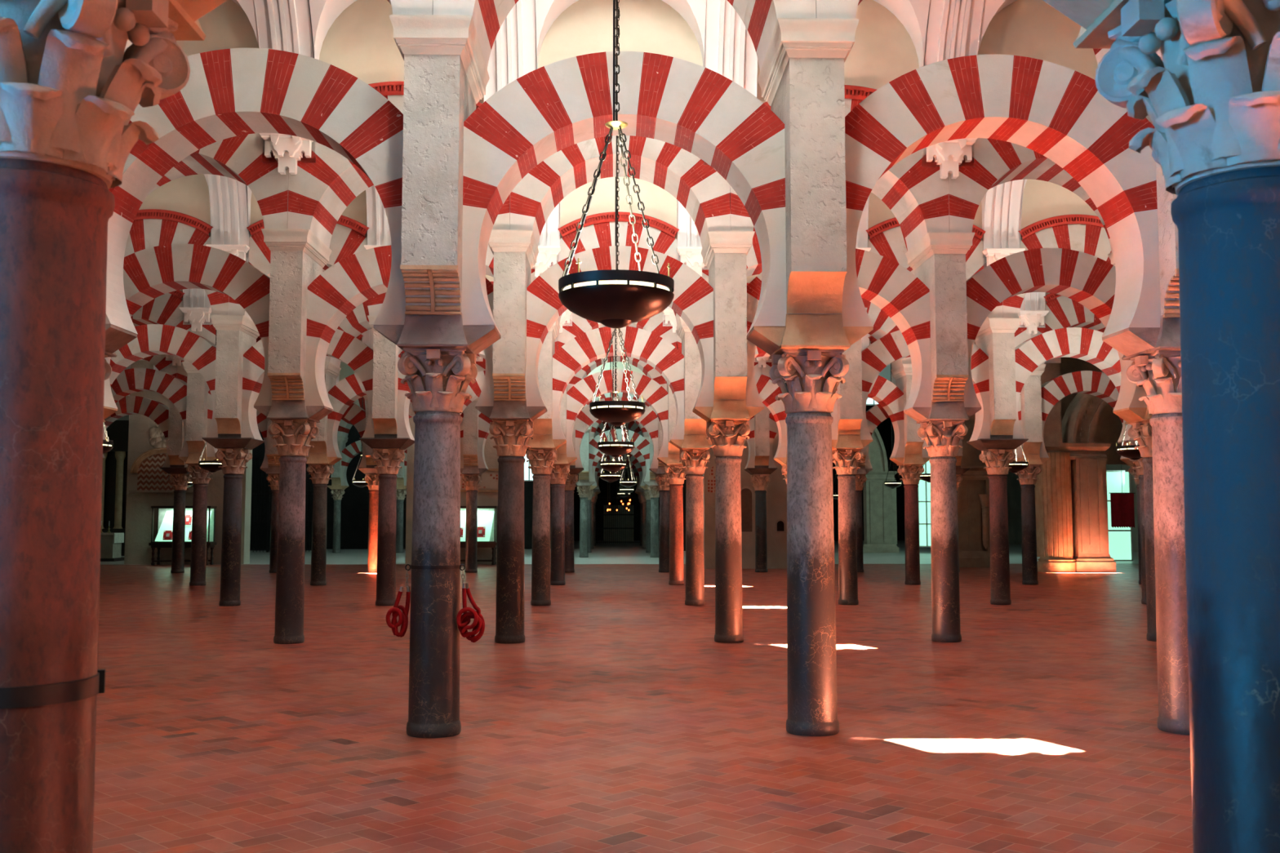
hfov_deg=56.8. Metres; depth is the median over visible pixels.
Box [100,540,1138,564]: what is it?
floor
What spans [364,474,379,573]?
marble column
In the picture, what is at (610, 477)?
chandelier
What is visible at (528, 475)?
window
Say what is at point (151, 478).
blind arch
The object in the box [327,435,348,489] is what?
pier
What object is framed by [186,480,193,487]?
chandelier
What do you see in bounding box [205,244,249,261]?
bracket
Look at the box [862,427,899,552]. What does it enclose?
stone pier
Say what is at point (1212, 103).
marble column
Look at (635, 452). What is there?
arch
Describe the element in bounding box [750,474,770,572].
marble column
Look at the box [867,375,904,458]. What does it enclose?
arch
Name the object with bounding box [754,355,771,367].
bracket
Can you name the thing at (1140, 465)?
marble column
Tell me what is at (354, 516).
wall
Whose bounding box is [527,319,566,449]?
pier
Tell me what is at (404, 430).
arch
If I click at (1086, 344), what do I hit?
arch
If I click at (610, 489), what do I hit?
wall
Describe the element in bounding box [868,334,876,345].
arch
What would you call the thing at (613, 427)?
arch
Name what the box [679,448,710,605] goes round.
marble column
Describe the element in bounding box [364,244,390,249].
bracket
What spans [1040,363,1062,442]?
wall
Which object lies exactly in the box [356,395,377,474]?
pier
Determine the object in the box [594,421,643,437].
arch
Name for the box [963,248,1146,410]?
arch
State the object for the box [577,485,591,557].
marble column
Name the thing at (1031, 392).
pier
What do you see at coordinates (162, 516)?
display case
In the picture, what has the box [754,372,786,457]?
arch
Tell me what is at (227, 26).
arch
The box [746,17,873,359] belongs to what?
pier
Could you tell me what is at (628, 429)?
lamp
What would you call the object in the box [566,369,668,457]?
arch
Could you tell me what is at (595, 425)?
arch
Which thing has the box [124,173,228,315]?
arch
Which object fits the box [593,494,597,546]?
marble column
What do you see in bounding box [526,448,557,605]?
marble column
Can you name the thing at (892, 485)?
chandelier
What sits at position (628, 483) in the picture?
chandelier
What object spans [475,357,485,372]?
arch
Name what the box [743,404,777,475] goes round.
pier
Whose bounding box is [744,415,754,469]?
arch
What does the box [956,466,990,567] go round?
stone pilaster
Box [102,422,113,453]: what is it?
chandelier
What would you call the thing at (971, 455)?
wall
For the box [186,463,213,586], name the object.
marble column
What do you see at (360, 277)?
arch
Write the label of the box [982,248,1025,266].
bracket
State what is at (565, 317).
bracket
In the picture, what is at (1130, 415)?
pier
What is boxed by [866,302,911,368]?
arch
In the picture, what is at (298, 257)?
pier
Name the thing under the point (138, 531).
wall
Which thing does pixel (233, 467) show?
marble column
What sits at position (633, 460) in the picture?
arch
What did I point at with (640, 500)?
marble column
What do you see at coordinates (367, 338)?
ceiling
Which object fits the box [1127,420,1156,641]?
marble column
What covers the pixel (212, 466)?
chandelier
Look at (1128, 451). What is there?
chandelier
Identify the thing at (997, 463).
marble column
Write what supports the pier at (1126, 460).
on the marble column at (1131, 470)
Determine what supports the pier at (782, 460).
on the marble column at (784, 470)
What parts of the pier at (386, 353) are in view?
cornice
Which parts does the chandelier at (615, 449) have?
chain, lamp shade, suspension chain, chain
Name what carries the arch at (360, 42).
on the pier at (515, 252)
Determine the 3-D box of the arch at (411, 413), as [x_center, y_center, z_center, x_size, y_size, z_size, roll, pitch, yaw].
[-6.725,0.197,36.935,2.570,2.229,0.530,0,-4,-1]
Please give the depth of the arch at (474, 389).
29.94 m
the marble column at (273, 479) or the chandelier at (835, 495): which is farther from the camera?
the chandelier at (835, 495)
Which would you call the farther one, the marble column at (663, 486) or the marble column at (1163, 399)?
the marble column at (663, 486)
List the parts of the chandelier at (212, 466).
lamp shade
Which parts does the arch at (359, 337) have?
dentil moulding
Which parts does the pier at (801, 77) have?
cornice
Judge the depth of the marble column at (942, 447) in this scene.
16.29 m
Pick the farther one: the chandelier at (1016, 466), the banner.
the banner
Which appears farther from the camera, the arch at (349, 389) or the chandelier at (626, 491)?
the chandelier at (626, 491)
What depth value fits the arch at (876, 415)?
37.01 m
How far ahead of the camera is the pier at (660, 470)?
36.65 m
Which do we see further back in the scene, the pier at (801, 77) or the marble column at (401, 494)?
the marble column at (401, 494)
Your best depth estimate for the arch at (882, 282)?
16.41 m
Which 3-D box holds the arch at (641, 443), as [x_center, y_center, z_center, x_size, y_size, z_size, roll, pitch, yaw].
[-0.879,1.232,50.446,2.570,2.229,0.530,0,-4,-1]
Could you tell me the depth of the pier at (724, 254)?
16.08 m
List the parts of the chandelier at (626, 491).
lamp shade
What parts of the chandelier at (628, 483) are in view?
lamp shade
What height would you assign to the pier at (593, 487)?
2.530 m
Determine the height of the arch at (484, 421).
2.229 m
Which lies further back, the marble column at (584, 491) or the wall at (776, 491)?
the marble column at (584, 491)
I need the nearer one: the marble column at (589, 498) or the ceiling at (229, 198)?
the ceiling at (229, 198)
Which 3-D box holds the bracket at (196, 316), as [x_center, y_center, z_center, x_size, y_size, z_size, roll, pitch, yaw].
[-11.060,-2.667,29.502,0.750,0.565,0.258,0,-4,-1]
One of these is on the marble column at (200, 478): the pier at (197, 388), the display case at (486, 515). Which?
the pier at (197, 388)
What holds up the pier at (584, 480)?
on the marble column at (584, 491)
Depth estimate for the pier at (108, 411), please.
16.42 m
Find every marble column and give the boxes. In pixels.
[0,0,190,852]
[104,355,111,380]
[168,474,191,573]
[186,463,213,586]
[214,448,252,606]
[266,474,279,573]
[267,418,319,644]
[306,464,333,585]
[330,489,344,552]
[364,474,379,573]
[371,448,404,605]
[395,489,406,552]
[397,347,477,737]
[462,474,482,573]
[488,419,533,643]
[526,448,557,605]
[550,464,569,585]
[564,474,577,572]
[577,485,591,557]
[587,489,593,552]
[591,492,595,548]
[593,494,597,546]
[637,494,643,546]
[640,492,646,548]
[643,489,650,552]
[647,485,659,557]
[655,474,670,572]
[664,464,685,585]
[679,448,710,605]
[706,419,750,643]
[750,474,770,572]
[769,349,848,736]
[781,464,786,484]
[831,448,862,604]
[855,474,866,572]
[897,464,924,585]
[917,420,968,642]
[955,474,962,571]
[978,448,1015,604]
[1014,464,1041,584]
[1094,0,1279,852]
[1125,350,1190,734]
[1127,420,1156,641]
[1128,457,1146,604]
[1128,465,1141,584]
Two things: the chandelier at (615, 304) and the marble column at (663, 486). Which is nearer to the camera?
the chandelier at (615, 304)
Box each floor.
[92,564,1193,852]
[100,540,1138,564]
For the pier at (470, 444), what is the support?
on the marble column at (472, 482)
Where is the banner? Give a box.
[1110,465,1134,528]
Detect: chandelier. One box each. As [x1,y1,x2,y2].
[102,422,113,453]
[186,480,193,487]
[198,329,222,472]
[351,396,368,487]
[558,0,674,328]
[589,0,645,426]
[597,177,634,457]
[600,355,621,482]
[600,355,626,472]
[617,425,630,497]
[619,363,634,493]
[619,369,637,488]
[833,472,838,499]
[884,363,902,488]
[919,436,930,482]
[1008,444,1028,473]
[1115,424,1142,460]
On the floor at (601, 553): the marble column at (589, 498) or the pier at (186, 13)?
the marble column at (589, 498)
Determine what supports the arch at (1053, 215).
on the pier at (1131, 442)
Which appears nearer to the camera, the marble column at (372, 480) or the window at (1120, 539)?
the marble column at (372, 480)
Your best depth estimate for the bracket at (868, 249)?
22.89 m
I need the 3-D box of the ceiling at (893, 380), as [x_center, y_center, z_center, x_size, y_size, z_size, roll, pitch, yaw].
[-0.802,-3.333,40.776,51.000,3.275,5.890,0,-4,-1]
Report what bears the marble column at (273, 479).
on the floor at (1136, 845)
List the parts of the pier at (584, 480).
cornice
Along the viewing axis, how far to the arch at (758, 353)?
23.17 m
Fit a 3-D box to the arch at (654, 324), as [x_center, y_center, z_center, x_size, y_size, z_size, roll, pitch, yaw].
[-0.577,-3.737,30.489,2.997,4.390,1.230,0,-4,-1]
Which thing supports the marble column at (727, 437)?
on the floor at (1136, 845)
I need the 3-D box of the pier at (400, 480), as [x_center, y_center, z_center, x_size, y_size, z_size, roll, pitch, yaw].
[-11.528,1.770,57.094,0.950,2.530,1.294,0,-4,-1]
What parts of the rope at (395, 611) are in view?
link chain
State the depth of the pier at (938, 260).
16.15 m
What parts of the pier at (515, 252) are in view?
cornice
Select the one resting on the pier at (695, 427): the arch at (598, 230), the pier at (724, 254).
the arch at (598, 230)
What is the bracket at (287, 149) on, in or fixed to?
attached to the arch at (227, 26)
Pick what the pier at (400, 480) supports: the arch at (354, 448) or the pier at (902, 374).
the arch at (354, 448)
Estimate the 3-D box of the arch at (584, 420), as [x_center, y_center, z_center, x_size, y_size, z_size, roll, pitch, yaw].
[-0.727,0.207,37.065,2.570,2.229,0.530,0,-4,-1]
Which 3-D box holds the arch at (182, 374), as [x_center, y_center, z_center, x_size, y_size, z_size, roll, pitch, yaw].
[-12.724,-3.234,37.066,2.997,4.390,1.230,0,-4,-1]
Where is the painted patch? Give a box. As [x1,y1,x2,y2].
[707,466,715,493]
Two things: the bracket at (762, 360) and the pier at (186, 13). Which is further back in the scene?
the bracket at (762, 360)
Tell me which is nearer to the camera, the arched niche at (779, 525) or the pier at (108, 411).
the pier at (108, 411)
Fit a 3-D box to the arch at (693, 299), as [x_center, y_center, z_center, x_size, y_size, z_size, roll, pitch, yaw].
[-0.278,-1.365,16.550,2.570,2.229,0.530,0,-4,-1]
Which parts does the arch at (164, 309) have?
dentil moulding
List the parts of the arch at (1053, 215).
dentil moulding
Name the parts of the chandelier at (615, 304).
chain, lamp shade, suspension chain, chain, chain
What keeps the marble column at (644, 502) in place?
on the floor at (601, 553)
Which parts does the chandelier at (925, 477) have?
lamp shade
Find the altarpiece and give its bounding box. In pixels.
[101,420,128,555]
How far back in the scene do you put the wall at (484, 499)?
43.40 m
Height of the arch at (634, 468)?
2.229 m
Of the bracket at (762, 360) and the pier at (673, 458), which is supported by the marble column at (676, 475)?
the pier at (673, 458)
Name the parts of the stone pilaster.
cornice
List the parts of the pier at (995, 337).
cornice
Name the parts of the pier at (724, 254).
cornice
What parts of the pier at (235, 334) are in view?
cornice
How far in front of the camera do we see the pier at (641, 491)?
63.88 m
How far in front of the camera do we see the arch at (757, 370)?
36.76 m
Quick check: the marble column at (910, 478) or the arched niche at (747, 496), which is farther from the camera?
the arched niche at (747, 496)
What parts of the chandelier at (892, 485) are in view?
lamp shade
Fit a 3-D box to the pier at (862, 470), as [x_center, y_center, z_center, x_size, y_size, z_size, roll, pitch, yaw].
[6.771,0.249,37.226,0.950,2.530,1.294,0,-4,-1]
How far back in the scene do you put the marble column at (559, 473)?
29.84 m
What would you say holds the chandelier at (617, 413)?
hanging from the ceiling at (939, 30)
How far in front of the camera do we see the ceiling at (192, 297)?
29.74 m
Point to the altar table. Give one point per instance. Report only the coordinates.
(110, 543)
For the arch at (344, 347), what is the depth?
23.03 m
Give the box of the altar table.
[100,533,124,561]
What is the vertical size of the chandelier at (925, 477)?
6.084 m
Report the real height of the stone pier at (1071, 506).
6.642 m
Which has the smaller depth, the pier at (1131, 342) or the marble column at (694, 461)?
the pier at (1131, 342)
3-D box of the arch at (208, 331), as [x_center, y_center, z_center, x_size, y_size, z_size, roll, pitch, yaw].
[-9.575,-3.752,30.293,2.997,4.390,1.230,0,-4,-1]
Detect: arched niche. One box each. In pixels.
[741,486,754,533]
[774,519,786,533]
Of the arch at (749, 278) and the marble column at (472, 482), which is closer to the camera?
the arch at (749, 278)
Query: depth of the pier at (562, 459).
29.75 m
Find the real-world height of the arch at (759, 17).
4.390 m
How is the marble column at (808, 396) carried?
on the floor at (1136, 845)
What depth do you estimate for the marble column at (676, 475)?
29.90 m
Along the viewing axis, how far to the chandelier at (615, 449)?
19.71 m
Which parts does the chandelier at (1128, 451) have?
chain, lamp shade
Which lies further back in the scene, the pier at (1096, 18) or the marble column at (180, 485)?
the marble column at (180, 485)
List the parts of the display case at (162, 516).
leg, leg, glass, case frame, leg, leg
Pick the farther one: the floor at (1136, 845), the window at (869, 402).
the window at (869, 402)
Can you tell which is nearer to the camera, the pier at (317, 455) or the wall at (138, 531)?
the pier at (317, 455)
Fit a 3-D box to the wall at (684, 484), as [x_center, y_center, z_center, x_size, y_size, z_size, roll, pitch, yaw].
[5.085,-0.179,60.516,6.800,13.000,0.400,0,-4,-1]
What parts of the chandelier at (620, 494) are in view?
lamp shade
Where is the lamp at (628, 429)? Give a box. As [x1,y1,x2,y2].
[628,429,629,511]
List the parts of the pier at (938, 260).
cornice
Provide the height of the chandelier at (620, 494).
6.084 m
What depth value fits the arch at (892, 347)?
23.28 m
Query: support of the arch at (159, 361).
on the pier at (175, 424)
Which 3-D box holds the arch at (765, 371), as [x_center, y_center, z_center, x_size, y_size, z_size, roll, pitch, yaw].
[5.272,-3.204,37.458,2.997,4.390,1.230,0,-4,-1]
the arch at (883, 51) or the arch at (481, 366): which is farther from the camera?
the arch at (481, 366)
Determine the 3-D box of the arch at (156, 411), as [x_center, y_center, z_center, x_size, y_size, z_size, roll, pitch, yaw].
[-15.723,0.182,36.739,2.570,2.229,0.530,0,-4,-1]
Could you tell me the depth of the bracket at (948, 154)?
16.17 m
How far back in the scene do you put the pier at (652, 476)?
50.02 m
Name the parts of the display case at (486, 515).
glass, case frame, leg, leg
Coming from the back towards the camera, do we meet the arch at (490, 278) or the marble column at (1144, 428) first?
the arch at (490, 278)
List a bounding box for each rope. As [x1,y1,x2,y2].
[386,569,410,637]
[456,569,484,642]
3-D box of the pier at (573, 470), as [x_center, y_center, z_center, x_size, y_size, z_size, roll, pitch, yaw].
[-2.226,0.234,37.031,0.940,2.530,1.294,0,-4,-1]
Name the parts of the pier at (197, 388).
cornice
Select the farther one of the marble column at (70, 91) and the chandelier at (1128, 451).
the chandelier at (1128, 451)
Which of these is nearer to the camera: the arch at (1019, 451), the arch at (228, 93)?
the arch at (228, 93)
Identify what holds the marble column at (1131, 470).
on the floor at (1136, 845)
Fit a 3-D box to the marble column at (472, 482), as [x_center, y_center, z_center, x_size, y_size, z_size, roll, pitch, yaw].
[-5.225,2.997,36.753,0.599,3.037,0.599,0,-4,-4]
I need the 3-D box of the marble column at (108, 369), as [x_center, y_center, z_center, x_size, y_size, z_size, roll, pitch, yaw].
[-4.627,0.902,9.400,0.599,3.037,0.599,0,-4,-4]
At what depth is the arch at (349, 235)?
22.91 m
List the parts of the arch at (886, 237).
dentil moulding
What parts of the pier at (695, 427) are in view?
cornice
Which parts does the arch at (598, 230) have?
dentil moulding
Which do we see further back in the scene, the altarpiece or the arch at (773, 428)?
the altarpiece
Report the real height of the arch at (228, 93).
2.229 m
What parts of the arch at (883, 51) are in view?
dentil moulding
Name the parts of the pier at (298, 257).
cornice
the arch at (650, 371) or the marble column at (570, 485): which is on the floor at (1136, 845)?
the marble column at (570, 485)
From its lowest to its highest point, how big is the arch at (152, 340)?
2.229 m
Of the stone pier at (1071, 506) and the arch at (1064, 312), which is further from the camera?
the stone pier at (1071, 506)
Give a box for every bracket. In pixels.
[166,354,182,365]
[178,306,212,331]
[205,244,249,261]
[258,133,313,174]
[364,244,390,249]
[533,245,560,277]
[559,309,571,333]
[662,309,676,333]
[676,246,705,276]
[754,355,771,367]
[855,247,871,251]
[926,137,977,178]
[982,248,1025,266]
[1018,310,1048,334]
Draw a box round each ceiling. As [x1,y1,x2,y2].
[153,364,896,386]
[165,328,1061,363]
[182,271,1045,327]
[204,173,1026,270]
[231,0,1017,166]
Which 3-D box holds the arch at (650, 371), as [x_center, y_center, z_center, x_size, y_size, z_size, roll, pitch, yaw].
[-0.727,-3.214,37.327,2.997,4.390,1.230,0,-4,-1]
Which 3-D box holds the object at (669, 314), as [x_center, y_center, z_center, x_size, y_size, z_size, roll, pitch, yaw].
[0.937,-2.647,29.762,0.750,0.565,0.258,0,-4,-1]
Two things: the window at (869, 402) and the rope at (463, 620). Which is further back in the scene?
the window at (869, 402)
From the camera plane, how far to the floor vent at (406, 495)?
60.58 m
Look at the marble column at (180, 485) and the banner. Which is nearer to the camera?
the marble column at (180, 485)
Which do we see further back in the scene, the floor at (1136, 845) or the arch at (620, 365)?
the arch at (620, 365)
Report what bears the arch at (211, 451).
on the pier at (317, 455)
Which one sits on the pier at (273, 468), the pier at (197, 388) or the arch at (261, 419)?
the arch at (261, 419)
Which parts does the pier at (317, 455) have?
cornice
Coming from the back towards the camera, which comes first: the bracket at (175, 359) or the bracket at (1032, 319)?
the bracket at (175, 359)
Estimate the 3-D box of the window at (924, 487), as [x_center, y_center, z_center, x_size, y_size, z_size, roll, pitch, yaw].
[13.618,3.628,57.191,1.260,4.360,0.080,0,-4,-1]
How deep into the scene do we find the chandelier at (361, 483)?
39.98 m
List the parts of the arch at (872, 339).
dentil moulding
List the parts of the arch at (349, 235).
dentil moulding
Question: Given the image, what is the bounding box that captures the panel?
[460,468,498,492]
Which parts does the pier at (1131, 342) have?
cornice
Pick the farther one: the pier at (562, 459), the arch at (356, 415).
the arch at (356, 415)
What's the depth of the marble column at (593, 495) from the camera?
63.83 m
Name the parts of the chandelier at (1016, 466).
lamp shade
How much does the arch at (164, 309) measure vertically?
4.390 m
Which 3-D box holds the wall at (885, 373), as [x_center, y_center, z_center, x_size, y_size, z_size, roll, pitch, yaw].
[-1.268,-2.739,58.516,52.000,2.600,0.300,0,-4,-1]
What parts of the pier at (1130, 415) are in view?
cornice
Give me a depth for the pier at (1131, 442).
23.34 m
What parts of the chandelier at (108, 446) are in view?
chain, lamp shade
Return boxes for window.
[524,453,533,481]
[866,398,879,405]
[917,460,931,546]
[1106,470,1133,560]
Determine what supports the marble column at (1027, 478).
on the floor at (1136, 845)
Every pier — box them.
[103,405,117,422]
[105,324,137,357]
[127,0,227,40]
[160,400,193,474]
[178,361,218,463]
[201,315,265,449]
[253,228,333,422]
[260,418,280,474]
[306,361,342,465]
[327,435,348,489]
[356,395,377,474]
[359,315,414,449]
[373,14,501,358]
[396,448,407,489]
[460,397,488,475]
[475,230,546,422]
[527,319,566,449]
[553,384,577,465]
[568,421,583,475]
[575,425,595,485]
[589,436,597,489]
[636,470,644,493]
[640,436,648,489]
[643,435,657,485]
[648,418,665,475]
[657,382,682,465]
[669,316,712,450]
[692,231,764,422]
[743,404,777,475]
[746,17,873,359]
[773,381,787,465]
[831,338,872,450]
[856,396,872,474]
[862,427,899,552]
[889,363,930,465]
[903,231,981,423]
[955,438,970,474]
[966,317,1028,450]
[1007,364,1048,464]
[1034,392,1115,572]
[1042,0,1159,48]
[1102,48,1180,359]
[1107,251,1152,424]
[1117,440,1139,445]
[1120,457,1137,466]
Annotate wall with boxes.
[115,414,128,420]
[124,360,252,564]
[124,363,891,398]
[250,424,551,549]
[405,411,498,564]
[573,405,904,541]
[682,474,686,551]
[702,382,833,568]
[960,342,987,551]
[1006,465,1137,551]
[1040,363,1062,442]
[1060,357,1127,465]
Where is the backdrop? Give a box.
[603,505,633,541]
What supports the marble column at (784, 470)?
on the floor at (1136, 845)
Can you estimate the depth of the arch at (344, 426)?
56.84 m
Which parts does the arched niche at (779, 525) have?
recess panel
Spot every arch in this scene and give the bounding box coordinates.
[102,324,217,439]
[102,368,188,457]
[103,244,272,408]
[104,395,169,467]
[105,48,405,333]
[124,0,433,52]
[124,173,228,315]
[128,422,193,492]
[130,289,197,361]
[137,354,177,377]
[147,0,288,228]
[177,335,261,382]
[184,409,268,467]
[197,311,215,344]
[206,390,309,457]
[228,190,385,319]
[240,328,374,440]
[287,0,510,248]
[305,244,493,409]
[324,301,372,367]
[327,373,412,457]
[337,361,365,437]
[341,333,363,362]
[341,440,362,485]
[342,403,366,467]
[385,244,541,294]
[396,350,484,440]
[404,448,407,485]
[408,400,463,468]
[432,0,816,71]
[459,370,485,414]
[461,51,786,336]
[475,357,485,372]
[478,413,493,468]
[485,275,558,352]
[510,0,730,248]
[525,245,713,409]
[546,177,679,324]
[551,326,684,439]
[557,311,676,350]
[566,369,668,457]
[568,355,665,390]
[575,396,657,469]
[583,361,654,412]
[588,428,649,481]
[589,419,648,436]
[591,446,645,485]
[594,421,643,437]
[594,453,641,488]
[596,457,639,492]
[604,426,627,431]
[665,358,761,391]
[676,274,758,352]
[702,226,761,283]
[708,346,837,439]
[729,0,949,250]
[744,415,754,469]
[745,248,931,410]
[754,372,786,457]
[761,358,772,380]
[768,412,777,467]
[815,0,1110,64]
[841,54,1160,337]
[860,330,990,441]
[862,192,1003,319]
[864,404,888,468]
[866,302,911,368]
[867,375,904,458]
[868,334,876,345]
[922,395,1022,457]
[948,0,1113,252]
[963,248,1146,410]
[1002,179,1111,317]
[1013,327,1141,441]
[1014,316,1031,347]
[1031,292,1106,364]
[1040,370,1125,458]
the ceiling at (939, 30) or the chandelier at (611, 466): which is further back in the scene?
the chandelier at (611, 466)
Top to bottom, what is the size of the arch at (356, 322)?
4.390 m
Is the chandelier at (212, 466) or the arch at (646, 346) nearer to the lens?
the arch at (646, 346)
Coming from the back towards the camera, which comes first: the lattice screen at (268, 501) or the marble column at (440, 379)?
the lattice screen at (268, 501)
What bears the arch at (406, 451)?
on the pier
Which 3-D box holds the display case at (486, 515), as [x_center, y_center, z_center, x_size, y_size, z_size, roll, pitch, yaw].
[-6.194,3.915,42.600,2.160,2.100,0.680,0,-4,-1]
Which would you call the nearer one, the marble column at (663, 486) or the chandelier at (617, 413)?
the chandelier at (617, 413)
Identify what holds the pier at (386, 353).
on the marble column at (388, 460)
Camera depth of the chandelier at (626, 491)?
48.84 m
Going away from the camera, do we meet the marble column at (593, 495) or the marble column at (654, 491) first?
the marble column at (654, 491)
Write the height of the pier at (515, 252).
2.530 m
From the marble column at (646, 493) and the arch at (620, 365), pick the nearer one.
the arch at (620, 365)
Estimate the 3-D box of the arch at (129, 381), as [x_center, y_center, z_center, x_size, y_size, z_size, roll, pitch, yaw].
[-12.574,-0.337,29.966,2.570,2.229,0.530,0,-4,-1]
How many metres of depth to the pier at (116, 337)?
9.60 m
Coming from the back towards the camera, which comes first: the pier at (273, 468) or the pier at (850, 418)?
the pier at (273, 468)
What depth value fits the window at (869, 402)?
59.13 m
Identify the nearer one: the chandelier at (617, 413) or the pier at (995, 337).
the chandelier at (617, 413)
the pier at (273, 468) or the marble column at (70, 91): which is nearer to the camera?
the marble column at (70, 91)
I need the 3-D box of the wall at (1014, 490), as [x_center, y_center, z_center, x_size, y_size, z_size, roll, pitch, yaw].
[24.696,-1.074,48.825,0.500,13.000,103.900,0,-4,-1]
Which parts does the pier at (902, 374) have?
cornice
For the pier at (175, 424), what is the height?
2.530 m
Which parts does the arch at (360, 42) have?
dentil moulding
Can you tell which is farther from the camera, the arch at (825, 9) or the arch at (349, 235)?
the arch at (349, 235)
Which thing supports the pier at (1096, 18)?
on the marble column at (1212, 103)
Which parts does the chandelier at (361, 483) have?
lamp shade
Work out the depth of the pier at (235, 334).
22.73 m
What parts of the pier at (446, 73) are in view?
cornice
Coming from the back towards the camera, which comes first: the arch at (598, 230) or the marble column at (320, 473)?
the marble column at (320, 473)
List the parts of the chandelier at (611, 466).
suspension chain, lamp shade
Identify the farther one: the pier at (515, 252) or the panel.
the panel
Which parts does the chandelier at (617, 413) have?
chain, lamp shade, suspension chain, chain, chain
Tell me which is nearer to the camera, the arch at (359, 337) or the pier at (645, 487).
the arch at (359, 337)
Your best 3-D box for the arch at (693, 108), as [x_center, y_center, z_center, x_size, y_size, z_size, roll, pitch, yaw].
[-0.128,-1.888,9.712,2.570,2.229,0.530,0,-4,-1]
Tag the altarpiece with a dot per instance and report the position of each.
(114, 465)
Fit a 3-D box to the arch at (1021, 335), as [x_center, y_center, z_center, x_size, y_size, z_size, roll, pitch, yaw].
[8.421,-3.722,30.685,2.997,4.390,1.230,0,-4,-1]
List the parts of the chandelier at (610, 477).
lamp shade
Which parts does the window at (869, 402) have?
frame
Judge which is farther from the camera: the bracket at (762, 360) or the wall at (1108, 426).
the wall at (1108, 426)
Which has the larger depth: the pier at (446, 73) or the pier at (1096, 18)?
the pier at (446, 73)
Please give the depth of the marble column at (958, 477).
36.98 m
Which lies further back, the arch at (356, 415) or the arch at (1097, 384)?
the arch at (356, 415)
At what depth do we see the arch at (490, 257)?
22.98 m
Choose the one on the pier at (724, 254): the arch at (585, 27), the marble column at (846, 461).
the arch at (585, 27)
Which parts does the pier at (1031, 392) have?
cornice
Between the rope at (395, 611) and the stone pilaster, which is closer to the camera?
the rope at (395, 611)
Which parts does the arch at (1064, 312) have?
dentil moulding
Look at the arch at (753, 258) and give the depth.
23.09 m
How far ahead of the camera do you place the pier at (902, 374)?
29.96 m
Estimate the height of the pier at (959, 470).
2.530 m
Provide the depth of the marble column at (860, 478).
36.86 m
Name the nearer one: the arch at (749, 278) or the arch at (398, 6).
the arch at (398, 6)
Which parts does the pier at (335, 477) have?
cornice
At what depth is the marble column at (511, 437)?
16.16 m
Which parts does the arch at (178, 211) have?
dentil moulding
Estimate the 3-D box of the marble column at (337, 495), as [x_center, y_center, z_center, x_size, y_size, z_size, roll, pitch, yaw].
[-14.526,4.534,56.816,0.600,3.037,0.599,0,-4,-4]
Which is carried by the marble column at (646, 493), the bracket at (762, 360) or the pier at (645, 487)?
the pier at (645, 487)
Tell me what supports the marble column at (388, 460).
on the floor at (1136, 845)
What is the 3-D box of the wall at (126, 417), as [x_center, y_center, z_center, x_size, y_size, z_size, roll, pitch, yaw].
[-26.732,-1.160,47.706,0.620,13.000,103.900,0,-4,-1]
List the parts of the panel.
panel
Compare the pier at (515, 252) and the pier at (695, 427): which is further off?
the pier at (695, 427)
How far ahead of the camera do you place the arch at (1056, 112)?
9.57 m
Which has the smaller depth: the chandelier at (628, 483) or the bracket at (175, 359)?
the bracket at (175, 359)
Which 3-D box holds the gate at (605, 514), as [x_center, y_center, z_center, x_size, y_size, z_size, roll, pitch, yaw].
[-1.308,5.878,75.762,3.190,3.250,0.090,0,-4,-1]
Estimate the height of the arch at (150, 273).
2.229 m
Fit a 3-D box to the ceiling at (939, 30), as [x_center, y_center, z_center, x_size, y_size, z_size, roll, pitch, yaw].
[-0.203,-5.429,13.422,51.000,3.276,5.890,0,-4,-1]
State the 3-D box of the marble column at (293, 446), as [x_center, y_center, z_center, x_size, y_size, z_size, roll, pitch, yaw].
[-4.776,1.426,16.238,0.599,3.037,0.599,0,-4,-4]
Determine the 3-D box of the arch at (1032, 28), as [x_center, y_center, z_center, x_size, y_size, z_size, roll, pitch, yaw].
[5.721,-4.775,16.943,2.997,4.390,1.230,0,-4,-1]
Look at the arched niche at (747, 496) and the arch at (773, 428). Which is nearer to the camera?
the arch at (773, 428)
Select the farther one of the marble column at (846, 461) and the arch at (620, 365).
the arch at (620, 365)
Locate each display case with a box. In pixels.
[148,506,217,565]
[460,506,497,564]
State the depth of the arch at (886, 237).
23.17 m
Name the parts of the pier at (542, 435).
cornice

